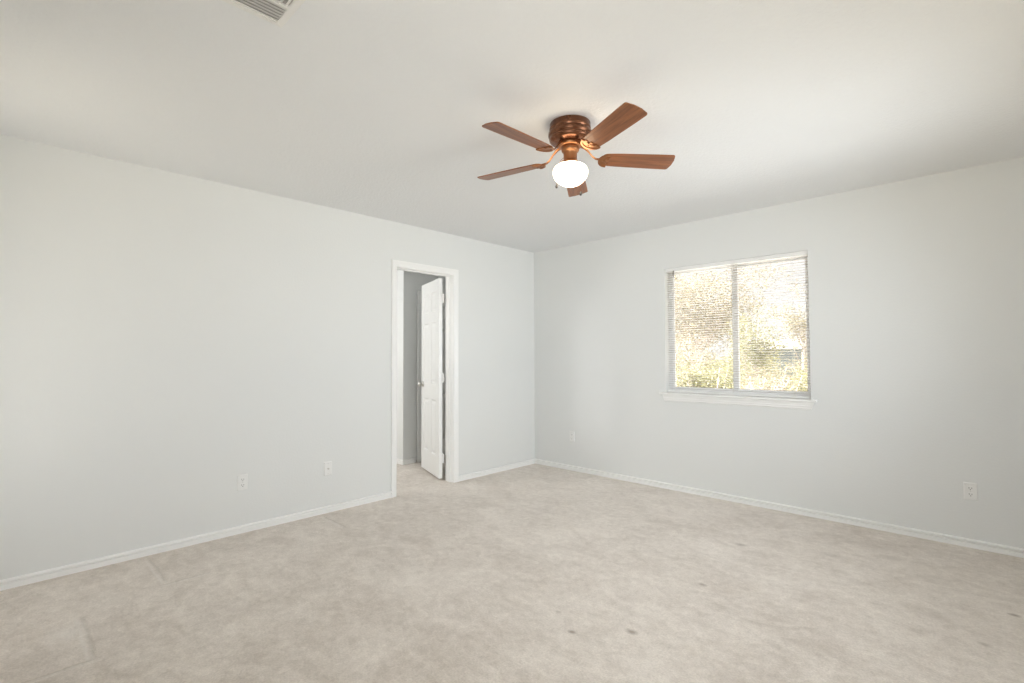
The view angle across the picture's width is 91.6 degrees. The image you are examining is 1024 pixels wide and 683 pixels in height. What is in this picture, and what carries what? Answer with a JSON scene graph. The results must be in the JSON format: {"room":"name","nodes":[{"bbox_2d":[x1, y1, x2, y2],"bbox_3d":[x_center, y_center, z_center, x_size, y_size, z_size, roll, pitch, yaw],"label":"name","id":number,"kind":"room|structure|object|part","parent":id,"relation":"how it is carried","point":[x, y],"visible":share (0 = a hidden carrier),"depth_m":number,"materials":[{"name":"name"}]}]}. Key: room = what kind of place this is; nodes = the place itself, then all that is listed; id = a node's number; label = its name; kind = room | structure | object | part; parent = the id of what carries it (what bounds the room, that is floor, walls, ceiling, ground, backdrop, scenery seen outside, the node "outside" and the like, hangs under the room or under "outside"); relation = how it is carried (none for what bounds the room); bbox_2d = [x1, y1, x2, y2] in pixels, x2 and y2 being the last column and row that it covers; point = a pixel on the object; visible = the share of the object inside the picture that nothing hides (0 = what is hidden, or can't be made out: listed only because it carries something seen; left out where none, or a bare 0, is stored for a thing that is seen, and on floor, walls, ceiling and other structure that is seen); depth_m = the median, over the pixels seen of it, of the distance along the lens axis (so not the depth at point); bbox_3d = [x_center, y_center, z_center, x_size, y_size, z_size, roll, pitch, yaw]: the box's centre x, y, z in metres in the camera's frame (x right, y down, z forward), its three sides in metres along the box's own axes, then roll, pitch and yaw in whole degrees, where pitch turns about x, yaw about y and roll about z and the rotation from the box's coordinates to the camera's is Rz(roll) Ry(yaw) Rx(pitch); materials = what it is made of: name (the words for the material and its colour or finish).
{"room":"empty bedroom","nodes":[
{"label":"empty bedroom","id":0,"kind":"room"},
{"bbox_2d":[0,134,534,579],"bbox_3d":[-1.432,0.140,4.107,0.115,2.440,4.760,-2,-2,44],"label":"wall","id":1,"kind":"structure","parent":0,"point":[167,338],"depth_m":3.32,"materials":[{"name":"paint"}]},
{"bbox_2d":[0,491,391,590],"bbox_3d":[-1.995,1.314,3.386,0.016,0.054,2.705,-2,-2,44],"label":"baseboard","id":2,"kind":"structure","parent":1,"relation":"attached to","point":[30,578],"depth_m":3.19,"materials":[{"name":"white paint"}]},
{"bbox_2d":[237,474,247,490],"bbox_3d":[-1.895,0.991,3.505,0.011,0.109,0.067,-2,-2,44],"label":"wall outlet","id":3,"kind":"object","parent":1,"relation":"attached to","point":[242,480],"visible":1,"depth_m":3.50,"materials":[{"name":"white plastic"}]},
{"bbox_2d":[324,461,331,475],"bbox_3d":[-1.458,1.009,3.954,0.019,0.108,0.066,-2,-2,44],"label":"cable wall plate","id":4,"kind":"object","parent":1,"relation":"attached to","point":[327,465],"visible":1,"depth_m":3.95,"materials":[{"name":"white plastic"}]},
{"bbox_2d":[391,259,458,497],"bbox_3d":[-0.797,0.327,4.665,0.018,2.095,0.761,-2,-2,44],"label":"trim","id":5,"kind":"structure","parent":1,"relation":"attached to","point":[394,263],"depth_m":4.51,"materials":[{"name":"white paint"}]},
{"bbox_2d":[417,278,443,478],"bbox_3d":[-0.844,0.372,5.253,0.159,2.005,0.654,1,-2,-27],"label":"door","id":6,"kind":"structure","parent":1,"relation":"in","point":[432,457],"depth_m":5.18,"materials":[{"name":"white paint"}]},
{"bbox_2d":[459,459,534,481],"bbox_3d":[-0.129,1.365,5.324,0.016,0.054,1.154,-2,-2,44],"label":"baseboard","id":7,"kind":"structure","parent":1,"relation":"attached to","point":[531,461],"depth_m":5.28,"materials":[{"name":"white paint"}]},
{"bbox_2d":[397,270,416,459],"bbox_3d":[-1.745,0.208,6.330,1.550,2.440,0.180,-2,-2,44],"label":"wall","id":8,"kind":"structure","parent":0,"point":[406,280],"depth_m":5.78,"materials":[{"name":"paint"}]},
{"bbox_2d":[397,459,403,464],"bbox_3d":[-1.803,1.399,6.218,1.563,0.054,0.016,-2,-2,44],"label":"baseboard","id":9,"kind":"structure","parent":8,"relation":"attached to","point":[399,461],"depth_m":5.72,"materials":[{"name":"white paint"}]},
{"bbox_2d":[402,458,415,464],"bbox_3d":[-1.183,1.382,5.743,0.016,0.054,0.185,-2,-2,44],"label":"baseboard","id":10,"kind":"structure","parent":8,"relation":"attached to","point":[412,460],"depth_m":5.74,"materials":[{"name":"white paint"}]},
{"bbox_2d":[417,273,445,298],"bbox_3d":[-0.937,-0.778,6.157,0.100,0.485,0.655,-2,-2,44],"label":"wall bath header","id":11,"kind":"structure","parent":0,"point":[422,279],"depth_m":6.00,"materials":[{"name":"paint"}]},
{"bbox_2d":[416,296,445,459],"bbox_3d":[-0.934,0.424,6.123,0.035,1.965,0.655,-2,-2,44],"label":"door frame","id":12,"kind":"structure","parent":11,"relation":"in","point":[444,303],"depth_m":6.18,"materials":[{"name":"white paint"}]},
{"bbox_2d":[417,291,445,461],"bbox_3d":[-0.858,0.412,6.113,0.018,2.013,0.721,-2,-2,44],"label":"trim","id":13,"kind":"structure","parent":11,"relation":"attached to","point":[419,293],"depth_m":5.86,"materials":[{"name":"white paint"}]},
{"bbox_2d":[0,0,1023,252],"bbox_3d":[-0.666,-1.253,3.462,7.550,0.300,4.960,-2,-2,44],"label":"ceiling","id":14,"kind":"structure","parent":0,"point":[373,108],"depth_m":2.31,"materials":[{"name":"paint"}]},
{"bbox_2d":[222,0,305,27],"bbox_3d":[-0.840,-1.153,1.571,0.365,0.012,0.365,-2,-2,44],"label":"ceiling vent","id":15,"kind":"object","parent":14,"relation":"in","point":[276,12],"visible":1,"depth_m":1.72,"materials":[{"name":"white metal"}]},
{"bbox_2d":[477,102,674,196],"bbox_3d":[0.275,-0.957,2.576,1.068,0.354,1.045,-2,-2,44],"label":"ceiling fan","id":16,"kind":"object","parent":14,"relation":"hanging from","point":[568,134],"visible":1,"depth_m":2.52,"materials":[{"name":"brown wood"}]},
{"bbox_3d":[-0.006,-0.942,2.771,0.394,0.006,0.122,-2,8,30],"label":"fan blade","id":17,"kind":"part","parent":16,"relation":"part of","materials":[{"name":"brown wood"}]},
{"bbox_3d":[0.038,-0.966,2.354,0.394,0.006,0.122,3,8,-42],"label":"fan blade","id":18,"kind":"part","parent":16,"relation":"part of","materials":[{"name":"brown wood"}]},
{"bbox_3d":[0.150,-0.942,2.682,0.058,0.028,0.105,-2,-4,30],"label":"iron plate","id":19,"kind":"part","parent":16,"relation":"part of","materials":[{"name":"gold metal"}]},
{"bbox_3d":[0.171,-0.953,2.475,0.058,0.028,0.105,3,-4,-42],"label":"iron plate","id":20,"kind":"part","parent":16,"relation":"part of","materials":[{"name":"gold metal"}]},
{"bbox_3d":[0.304,-0.866,2.590,0.181,0.120,0.181,-2,-2,44],"label":"lamp shade","id":21,"kind":"part","parent":16,"relation":"part of","materials":[{"name":"white glass"}]},
{"bbox_3d":[0.377,-0.934,2.942,0.122,0.006,0.394,-13,-6,11],"label":"fan blade","id":22,"kind":"part","parent":16,"relation":"part of","materials":[{"name":"brown wood"}]},
{"bbox_3d":[0.374,-0.957,2.431,0.105,0.028,0.058,1,-4,-24],"label":"iron plate","id":23,"kind":"part","parent":16,"relation":"part of","materials":[{"name":"gold metal"}]},
{"bbox_3d":[0.479,-0.947,2.610,0.058,0.028,0.105,0,-3,-6],"label":"iron plate","id":24,"kind":"part","parent":16,"relation":"part of","materials":[{"name":"gold metal"}]},
{"bbox_3d":[0.449,-0.972,2.268,0.122,0.006,0.394,14,-9,-23],"label":"fan blade","id":25,"kind":"part","parent":16,"relation":"part of","materials":[{"name":"brown wood"}]},
{"bbox_3d":[0.658,-0.953,2.631,0.394,0.006,0.122,0,-15,-6],"label":"fan blade","id":26,"kind":"part","parent":16,"relation":"part of","materials":[{"name":"brown wood"}]},
{"bbox_2d":[0,455,1023,682],"bbox_3d":[-0.654,1.485,3.379,7.550,0.300,4.960,-2,-2,44],"label":"floor","id":27,"kind":"structure","parent":0,"point":[533,573],"depth_m":2.50,"materials":[{"name":"beige carpet"}]},
{"bbox_2d":[534,157,1023,548],"bbox_3d":[1.957,0.130,4.246,4.805,2.440,0.140,-2,-2,44],"label":"wall","id":28,"kind":"structure","parent":0,"point":[916,285],"depth_m":3.66,"materials":[{"name":"paint"}]},
{"bbox_2d":[659,392,816,409],"bbox_3d":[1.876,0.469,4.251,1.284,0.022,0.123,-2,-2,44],"label":"trim","id":29,"kind":"structure","parent":28,"relation":"attached to","point":[810,400],"depth_m":4.14,"materials":[{"name":"white paint"}]},
{"bbox_2d":[669,255,810,396],"bbox_3d":[1.938,-0.116,4.329,1.190,1.152,0.054,-2,-2,44],"label":"window","id":30,"kind":"structure","parent":28,"relation":"in","point":[736,379],"depth_m":4.31,"materials":[{"name":"white plastic"}]},
{"bbox_3d":[1.741,-0.110,4.505,0.590,1.084,0.020,-2,-2,44],"label":"sash","id":31,"kind":"part","parent":30,"relation":"part of","materials":[{"name":"glass"}]},
{"bbox_2d":[665,250,810,397],"bbox_3d":[1.881,-0.120,4.269,1.182,1.148,0.051,-2,-2,44],"label":"window blind","id":32,"kind":"object","parent":30,"relation":"attached to","point":[800,253],"visible":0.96,"depth_m":4.23,"materials":[{"name":"white plastic"}]},
{"bbox_3d":[1.549,-0.099,4.595,0.009,1.108,0.028,-2,-2,44],"label":"ladder cord","id":33,"kind":"part","parent":32,"relation":"part of","materials":[{"name":"white fabric"}]},
{"bbox_3d":[1.887,-0.110,4.269,0.009,1.108,0.028,-2,-2,44],"label":"ladder cord","id":34,"kind":"part","parent":32,"relation":"part of","materials":[{"name":"white fabric"}]},
{"bbox_3d":[1.882,-0.677,4.289,1.182,0.032,0.042,-2,-2,44],"label":"head rail","id":35,"kind":"part","parent":32,"relation":"part of","materials":[{"name":"white plastic"}]},
{"bbox_3d":[1.887,0.447,4.255,1.170,0.014,0.026,-2,-2,44],"label":"rail","id":36,"kind":"part","parent":32,"relation":"part of","materials":[{"name":"white plastic"}]},
{"bbox_3d":[2.226,-0.121,3.944,0.009,1.108,0.028,-2,-2,44],"label":"ladder cord","id":37,"kind":"part","parent":32,"relation":"part of","materials":[{"name":"white fabric"}]},
{"bbox_3d":[2.143,-0.122,4.149,0.574,1.084,0.020,-2,-2,44],"label":"sash","id":38,"kind":"part","parent":30,"relation":"part of","materials":[{"name":"white plastic"}]},
{"bbox_2d":[535,459,1023,557],"bbox_3d":[1.898,1.322,4.163,4.550,0.054,0.016,-2,-2,44],"label":"baseboard","id":39,"kind":"structure","parent":28,"relation":"attached to","point":[955,540],"depth_m":3.77,"materials":[{"name":"white paint"}]},
{"bbox_2d":[963,482,977,500],"bbox_3d":[2.929,0.958,3.183,0.067,0.109,0.011,-2,-2,44],"label":"wall outlet","id":40,"kind":"object","parent":28,"relation":"attached to","point":[970,490],"visible":1,"depth_m":3.18,"materials":[{"name":"white plastic"}]},
{"bbox_2d":[967,486,973,490],"bbox_3d":[2.926,0.938,3.181,0.033,0.029,0.003,-2,-2,44],"label":"receptacle","id":41,"kind":"object","parent":40,"relation":"attached to","point":[969,488],"depth_m":3.18,"materials":[{"name":"grey plastic"}]},
{"label":"outside","id":42,"kind":"structure","parent":0,"visible":0},
{"bbox_3d":[33.084,5.613,46.928,110.000,0.200,155.000,-2,-2,44],"label":"ground","id":43,"kind":"structure","parent":42,"visible":0},
{"bbox_2d":[696,343,746,384],"bbox_3d":[13.355,2.500,32.194,5.134,5.298,3.395,-2,-2,44],"label":"shrub","id":44,"kind":"object","parent":43,"relation":"on","point":[703,363],"visible":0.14,"depth_m":31.95,"materials":[{"name":"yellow plant"}]},
{"bbox_2d":[675,263,794,386],"bbox_3d":[7.396,0.322,19.081,4.295,8.925,6.493,1,-2,-34],"label":"leafy tree","id":45,"kind":"object","parent":43,"relation":"on","point":[705,334],"visible":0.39,"depth_m":18.60,"materials":[{"name":"grey plant"}]},
{"bbox_2d":[698,355,795,389],"bbox_3d":[12.297,2.626,25.561,6.152,4.670,3.105,-2,-2,44],"label":"shrub","id":46,"kind":"object","parent":43,"relation":"on","point":[740,355],"visible":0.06,"depth_m":25.33,"materials":[{"name":"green plant"}]},
{"bbox_2d":[715,360,780,389],"bbox_3d":[10.239,2.664,21.631,2.400,4.370,3.389,0,-2,-22],"label":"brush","id":47,"kind":"object","parent":43,"relation":"on","point":[771,360],"visible":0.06,"depth_m":21.38,"materials":[{"name":"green plant"}]},
{"bbox_2d":[757,339,806,389],"bbox_3d":[23.210,2.577,41.136,5.000,5.600,7.800,-1,-2,32],"label":"house","id":48,"kind":"structure","parent":43,"relation":"on","point":[791,356],"depth_m":38.40,"materials":[{"name":"white"}]},
{"bbox_2d":[759,279,806,389],"bbox_3d":[10.975,1.187,18.996,2.434,7.150,2.352,-2,-2,44],"label":"leafy tree","id":49,"kind":"object","parent":43,"relation":"on","point":[788,317],"visible":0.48,"depth_m":18.83,"materials":[{"name":"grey plant"}]},
{"bbox_2d":[781,356,806,390],"bbox_3d":[12.766,2.600,20.791,2.449,4.432,2.982,0,-2,-21],"label":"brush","id":50,"kind":"object","parent":43,"relation":"on","point":[781,356],"visible":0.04,"depth_m":21.22,"materials":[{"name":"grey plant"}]},
{"bbox_2d":[788,349,806,383],"bbox_3d":[17.739,2.509,27.614,4.883,4.984,3.721,-2,-2,44],"label":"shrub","id":51,"kind":"object","parent":43,"relation":"on","point":[795,349],"visible":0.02,"depth_m":29.00,"materials":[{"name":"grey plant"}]},
{"bbox_3d":[5.177,4.621,13.913,13.600,0.020,10.300,-2,-2,44],"label":"driveway","id":52,"kind":"object","parent":43,"relation":"on","visible":0},
{"bbox_2d":[676,324,714,386],"bbox_3d":[5.307,2.042,15.476,1.979,5.274,2.331,-1,-2,19],"label":"tree","id":53,"kind":"object","parent":52,"relation":"on","point":[677,347],"visible":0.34,"depth_m":15.52,"materials":[{"name":"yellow plant"}]},
{"bbox_2d":[676,349,758,388],"bbox_3d":[5.137,2.413,13.180,2.588,4.392,2.275,-2,-2,44],"label":"shrub","id":54,"kind":"object","parent":52,"relation":"on","point":[698,379],"visible":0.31,"depth_m":13.16,"materials":[{"name":"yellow plant"}]},
{"bbox_2d":[722,305,794,388],"bbox_3d":[7.501,1.722,15.376,1.879,5.894,2.290,-2,-2,44],"label":"leafy tree","id":55,"kind":"object","parent":52,"relation":"on","point":[744,324],"visible":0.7,"depth_m":15.30,"materials":[{"name":"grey plant"}]},
{"bbox_2d":[740,361,807,391],"bbox_3d":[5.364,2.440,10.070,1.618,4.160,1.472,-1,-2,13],"label":"shrub","id":56,"kind":"object","parent":52,"relation":"on","point":[756,387],"visible":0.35,"depth_m":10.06,"materials":[{"name":"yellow plant"}]},
{"bbox_2d":[775,350,807,391],"bbox_3d":[7.497,2.346,12.462,1.394,4.471,1.779,-2,-2,44],"label":"leafy tree","id":57,"kind":"object","parent":52,"relation":"on","point":[802,384],"visible":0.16,"depth_m":12.42,"materials":[{"name":"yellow plant"}]}
]}

